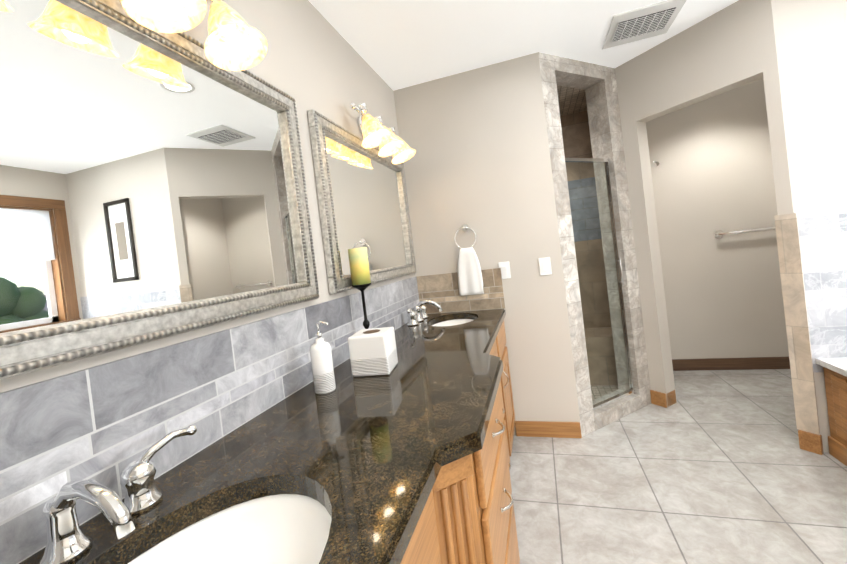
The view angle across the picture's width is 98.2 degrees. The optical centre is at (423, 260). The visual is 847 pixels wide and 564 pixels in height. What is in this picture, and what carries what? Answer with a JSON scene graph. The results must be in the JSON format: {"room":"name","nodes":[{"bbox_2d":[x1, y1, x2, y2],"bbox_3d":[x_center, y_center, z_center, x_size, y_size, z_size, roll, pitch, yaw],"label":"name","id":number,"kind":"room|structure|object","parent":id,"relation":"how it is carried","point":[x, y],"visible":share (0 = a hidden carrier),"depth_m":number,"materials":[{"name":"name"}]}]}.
{"room":"bathroom","nodes":[
{"label":"bathroom","id":0,"kind":"room"},
{"bbox_2d":[0,0,414,392],"bbox_3d":[-0.668,0.108,1.030,0.120,2.590,6.620,-7,1,17],"label":"wall","id":1,"kind":"structure","parent":0,"point":[313,59],"depth_m":1.59,"materials":[{"name":"paint"}]},
{"bbox_2d":[0,0,318,379],"bbox_3d":[-0.672,-0.219,0.869,0.038,0.815,1.300,-7,1,17],"label":"mirror","id":2,"kind":"object","parent":1,"relation":"attached to","point":[152,185],"visible":0.98,"depth_m":0.85,"materials":[{"name":"silver mirror"}]},
{"bbox_2d":[121,0,266,70],"bbox_3d":[-0.628,-0.672,0.833,0.240,0.255,0.602,-7,1,17],"label":"sconce","id":3,"kind":"object","parent":1,"relation":"attached to","point":[235,41],"visible":1,"depth_m":0.98,"materials":[{"name":"white glass"}]},
{"bbox_2d":[0,276,418,563],"bbox_3d":[-0.453,0.327,1.415,0.012,0.285,2.820,-7,1,17],"label":"tile backsplash","id":4,"kind":"structure","parent":1,"relation":"attached to","point":[106,424],"depth_m":0.84,"materials":[{"name":"tile"}]},
{"bbox_2d":[307,109,415,294],"bbox_3d":[-0.279,-0.282,2.146,0.038,0.815,1.135,-7,1,17],"label":"mirror","id":5,"kind":"object","parent":1,"relation":"attached to","point":[362,196],"visible":0.98,"depth_m":1.96,"materials":[{"name":"silver mirror"}]},
{"bbox_2d":[349,103,415,163],"bbox_3d":[-0.234,-0.734,2.112,0.240,0.255,0.602,-7,1,17],"label":"sconce","id":6,"kind":"object","parent":1,"relation":"attached to","point":[374,132],"visible":1,"depth_m":1.99,"materials":[{"name":"white glass"}]},
{"bbox_2d":[393,52,581,434],"bbox_3d":[0.438,-0.043,2.662,1.040,2.590,0.120,-7,1,17],"label":"wall","id":7,"kind":"structure","parent":0,"point":[479,162],"depth_m":2.55,"materials":[{"name":"paint"}]},
{"bbox_2d":[416,268,504,313],"bbox_3d":[0.261,0.227,2.660,0.623,0.285,0.012,-7,1,17],"label":"tile backsplash","id":8,"kind":"structure","parent":7,"relation":"attached to","point":[442,290],"depth_m":2.66,"materials":[{"name":"tile"}]},
{"bbox_2d":[454,224,483,295],"bbox_3d":[0.317,-0.009,2.603,0.173,0.500,0.067,-7,1,17],"label":"towel ring","id":9,"kind":"object","parent":7,"relation":"attached to","point":[470,280],"visible":1,"depth_m":2.58,"materials":[{"name":"white fabric"}]},
{"bbox_2d":[498,261,510,278],"bbox_3d":[0.565,0.069,2.557,0.075,0.118,0.014,-7,1,17],"label":"switch plate","id":10,"kind":"object","parent":7,"relation":"attached to","point":[505,270],"visible":1,"depth_m":2.55,"materials":[{"name":"white plastic"}]},
{"bbox_2d":[538,257,551,274],"bbox_3d":[0.821,0.040,2.477,0.075,0.118,0.014,-7,1,17],"label":"switch plate","id":11,"kind":"object","parent":7,"relation":"attached to","point":[545,266],"visible":1,"depth_m":2.48,"materials":[{"name":"white plastic"}]},
{"bbox_2d":[515,421,581,437],"bbox_3d":[0.852,1.161,2.522,0.428,0.105,0.016,-7,1,17],"label":"baseboard","id":12,"kind":"structure","parent":7,"relation":"attached to","point":[548,429],"depth_m":2.51,"materials":[{"name":"brown wood"}]},
{"bbox_2d":[308,0,737,90],"bbox_3d":[0.940,-1.440,0.470,4.200,0.120,6.800,-7,1,17],"label":"ceiling","id":13,"kind":"structure","parent":0,"point":[397,44],"depth_m":2.15,"materials":[{"name":"paint"}]},
{"bbox_2d":[602,0,686,49],"bbox_3d":[1.333,-1.438,2.245,0.380,0.019,0.380,-7,1,17],"label":"ceiling vent","id":14,"kind":"object","parent":13,"relation":"in","point":[648,21],"visible":0.98,"depth_m":2.21,"materials":[{"name":"white"}]},
{"bbox_2d":[557,85,586,115],"bbox_3d":[0.739,-1.318,3.118,1.592,0.040,1.021,-7,1,17],"label":"ceiling","id":15,"kind":"structure","parent":0,"point":[571,100],"depth_m":3.11,"materials":[{"name":"tile"}]},
{"bbox_2d":[560,111,617,385],"bbox_3d":[1.051,-0.126,3.495,1.726,2.590,0.480,-7,1,17],"label":"wall","id":16,"kind":"structure","parent":0,"point":[576,135],"depth_m":3.45,"materials":[{"name":"tile"}]},
{"bbox_2d":[538,52,650,436],"bbox_3d":[1.225,-0.137,2.711,0.800,2.590,0.170,-7,1,-28],"label":"wall","id":17,"kind":"structure","parent":0,"point":[597,83],"depth_m":2.76,"materials":[{"name":"tile"}]},
{"bbox_2d":[565,158,635,411],"bbox_3d":[1.278,0.152,2.679,0.386,1.795,0.386,-7,1,17],"label":"shower door frame","id":18,"kind":"object","parent":17,"relation":"attached to","point":[630,376],"visible":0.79,"depth_m":2.76,"materials":[{"name":"clear glass"}]},
{"bbox_2d":[509,369,846,563],"bbox_3d":[1.258,1.251,0.503,4.200,0.120,6.800,-7,1,17],"label":"floor","id":19,"kind":"structure","parent":0,"point":[715,467],"depth_m":1.89,"materials":[{"name":"tile"}]},
{"bbox_2d":[111,313,519,563],"bbox_3d":[-0.034,0.895,1.325,0.731,0.870,2.784,-7,1,17],"label":"bathroom vanity","id":20,"kind":"object","parent":19,"relation":"on","point":[236,521],"depth_m":0.77,"materials":[{"name":"brown wood"}]},
{"bbox_2d":[19,309,506,563],"bbox_3d":[-0.095,0.451,1.324,0.713,0.042,2.788,-7,1,17],"label":"countertop","id":21,"kind":"structure","parent":20,"relation":"on","point":[411,436],"depth_m":0.88,"materials":[{"name":"black stone"}]},
{"bbox_2d":[38,425,196,563],"bbox_3d":[-0.550,0.425,0.601,0.199,0.132,0.488,-7,1,17],"label":"faucet","id":22,"kind":"object","parent":21,"relation":"on","point":[68,540],"visible":1,"depth_m":0.61,"materials":[{"name":"silver metal"}]},
{"bbox_2d":[310,321,335,393],"bbox_3d":[-0.357,0.335,1.291,0.077,0.248,0.072,-7,1,17],"label":"soap dispenser","id":23,"kind":"object","parent":21,"relation":"on","point":[322,365],"visible":1,"depth_m":1.26,"materials":[{"name":"white ceramic"}]},
{"bbox_2d":[348,247,370,328],"bbox_3d":[-0.284,0.192,1.738,0.094,0.503,0.094,-7,1,17],"label":"candle stand","id":24,"kind":"object","parent":21,"relation":"on","point":[359,270],"visible":0.77,"depth_m":1.70,"materials":[{"name":"yellow wax"}]},
{"bbox_2d":[348,327,397,376],"bbox_3d":[-0.198,0.360,1.463,0.150,0.156,0.150,-7,1,9],"label":"tissue box cover","id":25,"kind":"object","parent":21,"relation":"on","point":[373,351],"visible":1,"depth_m":1.39,"materials":[{"name":"white ceramic"}]},
{"bbox_2d":[406,298,442,325],"bbox_3d":[0.026,0.330,2.440,0.212,0.140,0.484,-7,1,17],"label":"faucet","id":26,"kind":"object","parent":21,"relation":"on","point":[417,314],"visible":0.98,"depth_m":2.43,"materials":[{"name":"silver metal"}]},
{"bbox_2d":[591,385,618,399],"bbox_3d":[1.032,1.159,3.149,1.592,0.050,1.021,-7,1,17],"label":"pan","id":27,"kind":"object","parent":19,"relation":"on","point":[608,389],"depth_m":3.05,"materials":[{"name":"tile"}]},
{"bbox_2d":[815,357,846,465],"bbox_3d":[2.486,0.772,0.798,1.317,0.537,2.129,-7,1,17],"label":"tub","id":28,"kind":"object","parent":19,"relation":"on","point":[835,373],"visible":1,"depth_m":1.92,"materials":[{"name":"brown wood"}]},
{"bbox_2d":[615,0,792,406],"bbox_3d":[1.879,-0.211,2.447,0.120,2.590,0.910,-7,1,-28],"label":"wall","id":29,"kind":"structure","parent":0,"point":[730,47],"depth_m":2.47,"materials":[{"name":"paint"}]},
{"bbox_2d":[650,390,823,454],"bbox_3d":[1.972,1.030,2.424,0.664,0.105,0.690,-7,1,17],"label":"baseboard","id":30,"kind":"structure","parent":29,"relation":"attached to","point":[810,442],"depth_m":2.06,"materials":[{"name":"brown wood"}]},
{"bbox_2d":[774,213,819,434],"bbox_3d":[2.111,0.348,2.085,0.102,1.225,0.158,-7,1,17],"label":"wall tile","id":31,"kind":"structure","parent":29,"relation":"attached to","point":[797,325],"depth_m":2.04,"materials":[{"name":"stone"}]},
{"bbox_2d":[646,78,788,358],"bbox_3d":[2.924,-0.344,3.243,2.024,2.590,0.120,-7,1,17],"label":"wall","id":32,"kind":"structure","parent":0,"point":[712,172],"depth_m":3.27,"materials":[{"name":"paint"}]},
{"bbox_2d":[650,160,658,166],"bbox_3d":[2.101,-0.881,3.339,0.110,0.066,0.131,-7,1,17],"label":"hook","id":33,"kind":"object","parent":32,"relation":"attached to","point":[654,163],"visible":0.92,"depth_m":3.32,"materials":[{"name":"silver metal"}]},
{"bbox_2d":[672,356,789,370],"bbox_3d":[2.717,0.931,3.298,1.324,0.105,0.016,-7,1,17],"label":"baseboard","id":34,"kind":"structure","parent":32,"relation":"attached to","point":[750,363],"depth_m":3.28,"materials":[{"name":"brown wood"}]},
{"bbox_2d":[714,227,775,237],"bbox_3d":[2.856,-0.260,3.175,0.560,0.070,0.059,-7,1,17],"label":"towel bar","id":35,"kind":"object","parent":32,"relation":"attached to","point":[718,234],"visible":0.6,"depth_m":3.18,"materials":[{"name":"silver metal"}]},
{"bbox_2d":[771,0,846,451],"bbox_3d":[2.696,-0.300,1.873,1.351,2.590,0.120,-7,1,17],"label":"wall","id":36,"kind":"structure","parent":0,"point":[811,42],"depth_m":1.97,"materials":[{"name":"paint"}]},
{"bbox_3d":[2.663,-0.264,-0.767,0.150,2.590,5.182,-7,1,17],"label":"wall","id":37,"kind":"structure","parent":0,"visible":0},
{"bbox_2d":[797,207,846,371],"bbox_3d":[2.710,0.107,1.819,1.320,0.880,0.012,-7,1,17],"label":"wall tile","id":38,"kind":"structure","parent":37,"relation":"attached to","point":[823,239],"depth_m":1.96,"materials":[{"name":"tile"}]}
]}

